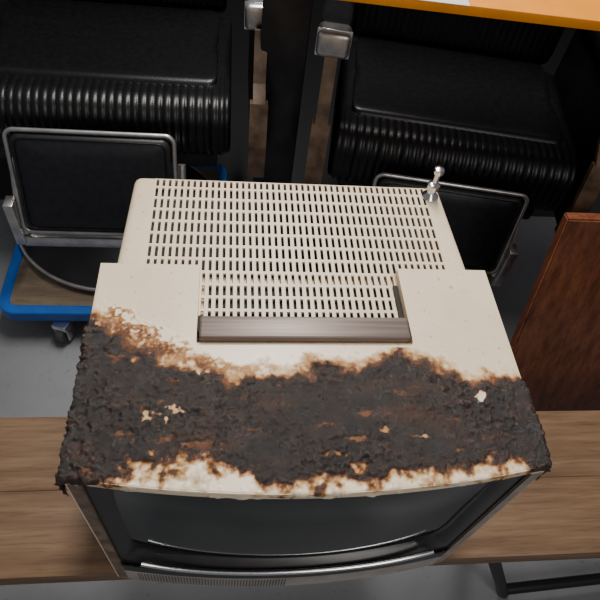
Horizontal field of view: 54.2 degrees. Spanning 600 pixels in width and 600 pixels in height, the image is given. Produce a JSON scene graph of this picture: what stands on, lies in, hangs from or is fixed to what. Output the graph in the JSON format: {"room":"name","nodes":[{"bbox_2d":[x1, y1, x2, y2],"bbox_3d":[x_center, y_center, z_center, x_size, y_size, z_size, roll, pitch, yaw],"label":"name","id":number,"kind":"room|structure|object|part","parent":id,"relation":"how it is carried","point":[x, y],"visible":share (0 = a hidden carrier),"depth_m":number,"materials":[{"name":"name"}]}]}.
{"room":"storage room","nodes":[
{"label":"storage room","id":0,"kind":"room"},
{"bbox_2d":[0,0,599,599],"bbox_3d":[-0.106,0.312,1.584,8.000,0.050,7.000,1,52,-7],"label":"floor","id":1,"kind":"structure","parent":0,"point":[38,371],"depth_m":1.57,"materials":[{"name":"concrete"}]},
{"bbox_2d":[0,163,226,342],"bbox_3d":[-0.530,-0.170,1.799,0.600,0.110,0.679,1,52,-7],"label":"platform dolly","id":2,"kind":"object","parent":1,"relation":"on","point":[27,294],"visible":0.3,"depth_m":1.59,"materials":[{"name":"blue paint"}]},
{"bbox_2d":[0,0,267,291],"bbox_3d":[-0.490,-0.647,1.440,0.854,1.035,0.804,1,52,-7],"label":"barber chair","id":3,"kind":"object","parent":2,"relation":"on","point":[98,98],"visible":0.96,"depth_m":1.44,"materials":[{"name":"black leather"}]},
{"bbox_3d":[-0.696,-0.256,1.449,0.024,0.179,0.103,-3,53,-10],"label":"footrest arm","id":4,"kind":"part","parent":3,"relation":"part of","materials":[{"name":"silver metal"}]},
{"bbox_3d":[-0.491,-0.276,1.415,0.387,0.272,0.011,1,36,-7],"label":"footrest frame","id":5,"kind":"part","parent":3,"relation":"part of","materials":[{"name":"silver metal"}]},
{"bbox_3d":[-0.520,-0.545,1.672,0.570,0.070,0.400,1,52,-7],"label":"seat frame","id":6,"kind":"part","parent":3,"relation":"part of","materials":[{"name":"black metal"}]},
{"bbox_2d":[0,2,231,154],"bbox_3d":[-0.508,-0.603,1.582,0.640,0.165,0.500,1,52,-7],"label":"seat cushion","id":7,"kind":"object","parent":3,"relation":"on","point":[139,67],"depth_m":1.46,"materials":[{"name":"black leather"}]},
{"bbox_3d":[-0.489,-1.051,1.477,0.610,0.600,0.120,1,52,-7],"label":"backrest","id":8,"kind":"part","parent":3,"relation":"part of","materials":[{"name":"black leather"}]},
{"bbox_3d":[-0.302,-0.252,1.498,0.024,0.179,0.103,4,52,-4],"label":"footrest arm","id":9,"kind":"part","parent":3,"relation":"part of","materials":[{"name":"silver metal"}]},
{"bbox_3d":[-0.117,-0.635,1.579,0.028,0.350,0.505,1,52,-7],"label":"arm","id":10,"kind":"part","parent":3,"relation":"part of","materials":[{"name":"black leather"}]},
{"bbox_3d":[-0.104,-0.478,1.460,0.044,0.350,0.123,1,52,-7],"label":"arm edge trim","id":11,"kind":"part","parent":3,"relation":"part of","materials":[{"name":"brown metal"}]},
{"bbox_2d":[0,410,599,598],"bbox_3d":[-0.056,0.448,1.166,3.000,0.450,0.260,1,52,-7],"label":"wooden bench","id":12,"kind":"object","parent":1,"relation":"on","point":[45,537],"visible":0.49,"depth_m":0.98,"materials":[{"name":"brown wood"}]},
{"bbox_2d":[54,165,551,585],"bbox_3d":[-0.015,0.114,0.866,0.513,0.438,0.486,1,52,-7],"label":"television","id":13,"kind":"object","parent":12,"relation":"on","point":[277,384],"visible":1,"depth_m":0.68,"materials":[{"name":"beige plastic"}]},
{"bbox_3d":[-0.241,0.296,0.721,0.015,0.375,0.002,9,52,-1],"label":"trim","id":14,"kind":"part","parent":13,"relation":"part of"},
{"bbox_3d":[-0.018,0.404,0.868,0.470,0.064,0.022,1,52,-7],"label":"trim panel","id":15,"kind":"part","parent":13,"relation":"part of","materials":[{"name":"silver metal"}]},
{"bbox_3d":[-0.012,0.370,0.819,0.412,0.023,0.023,1,52,-7],"label":"screen trim","id":16,"kind":"part","parent":13,"relation":"part of","materials":[{"name":"silver metal"}]},
{"bbox_2d":[144,179,446,317],"bbox_3d":[-0.002,-0.072,0.802,0.405,0.003,0.258,1,52,-7],"label":"grille","id":17,"kind":"object","parent":13,"relation":"attached to","point":[218,296],"depth_m":0.80,"materials":[{"name":"beige plastic"}]},
{"bbox_3d":[0.007,0.036,0.702,0.252,0.012,0.032,1,52,-7],"label":"carry handle","id":18,"kind":"part","parent":13,"relation":"part of","materials":[{"name":"grey metal"}]},
{"bbox_3d":[0.202,-0.177,0.874,0.009,0.028,0.013,22,53,9],"label":"antenna rod","id":19,"kind":"part","parent":13,"relation":"part of","materials":[{"name":"silver metal"}]},
{"bbox_3d":[0.236,0.302,0.781,0.015,0.375,0.002,-7,54,-13],"label":"trim","id":20,"kind":"part","parent":13,"relation":"part of","materials":[{"name":"grey plastic"}]},
{"bbox_3d":[0.396,0.547,1.171,0.201,0.403,0.024,1,52,-7],"label":"leg","id":21,"kind":"part","parent":12,"relation":"part of","materials":[{"name":"black metal"}]},
{"bbox_2d":[253,0,599,183],"bbox_3d":[0.750,-0.305,1.539,1.745,0.954,0.288,5,52,-4],"label":"table","id":22,"kind":"object","parent":1,"relation":"on","point":[285,28],"visible":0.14,"depth_m":1.32,"materials":[{"name":"paint"}]},
{"bbox_2d":[303,0,599,286],"bbox_3d":[0.409,-0.544,1.554,0.760,1.150,0.690,8,52,-1],"label":"barber chair","id":23,"kind":"object","parent":1,"relation":"on","point":[418,91],"visible":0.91,"depth_m":1.49,"materials":[{"name":"black leather"}]},
{"bbox_3d":[0.050,-0.422,1.436,0.044,0.350,0.123,8,52,-1],"label":"arm edge trim","id":24,"kind":"part","parent":23,"relation":"part of","materials":[{"name":"brown metal"}]},
{"bbox_3d":[0.390,-0.432,1.706,0.540,0.070,0.400,8,52,-1],"label":"seat frame","id":25,"kind":"part","parent":23,"relation":"part of","materials":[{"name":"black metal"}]},
{"bbox_3d":[0.358,-0.189,1.506,0.387,0.255,0.011,8,41,-1],"label":"footrest frame","id":26,"kind":"part","parent":23,"relation":"part of","materials":[{"name":"silver metal"}]},
{"bbox_2d":[327,41,578,210],"bbox_3d":[0.400,-0.490,1.616,0.610,0.165,0.500,8,52,-1],"label":"seat cushion","id":27,"kind":"object","parent":23,"relation":"on","point":[493,120],"depth_m":1.47,"materials":[{"name":"black leather"}]},
{"bbox_3d":[0.467,-0.934,1.515,0.580,0.600,0.120,8,52,-1],"label":"backrest","id":28,"kind":"part","parent":23,"relation":"part of","materials":[{"name":"black leather"}]},
{"bbox_3d":[0.548,-0.139,1.568,0.027,0.166,0.073,8,52,-1],"label":"footrest arm","id":29,"kind":"part","parent":23,"relation":"part of","materials":[{"name":"silver metal"}]},
{"bbox_3d":[0.743,-0.477,1.572,0.028,0.350,0.505,8,52,-1],"label":"arm","id":30,"kind":"part","parent":23,"relation":"part of","materials":[{"name":"black leather"}]},
{"bbox_3d":[0.723,-0.324,1.450,0.044,0.350,0.123,8,52,-1],"label":"arm edge trim","id":31,"kind":"part","parent":23,"relation":"part of","materials":[{"name":"brown metal"}]},
{"bbox_2d":[510,212,599,410],"bbox_3d":[0.823,0.109,1.388,0.710,0.701,0.239,1,52,-7],"label":"wooden panel","id":32,"kind":"object","parent":1,"relation":"on","point":[555,342],"visible":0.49,"depth_m":1.27,"materials":[{"name":"red wood"}]}
]}

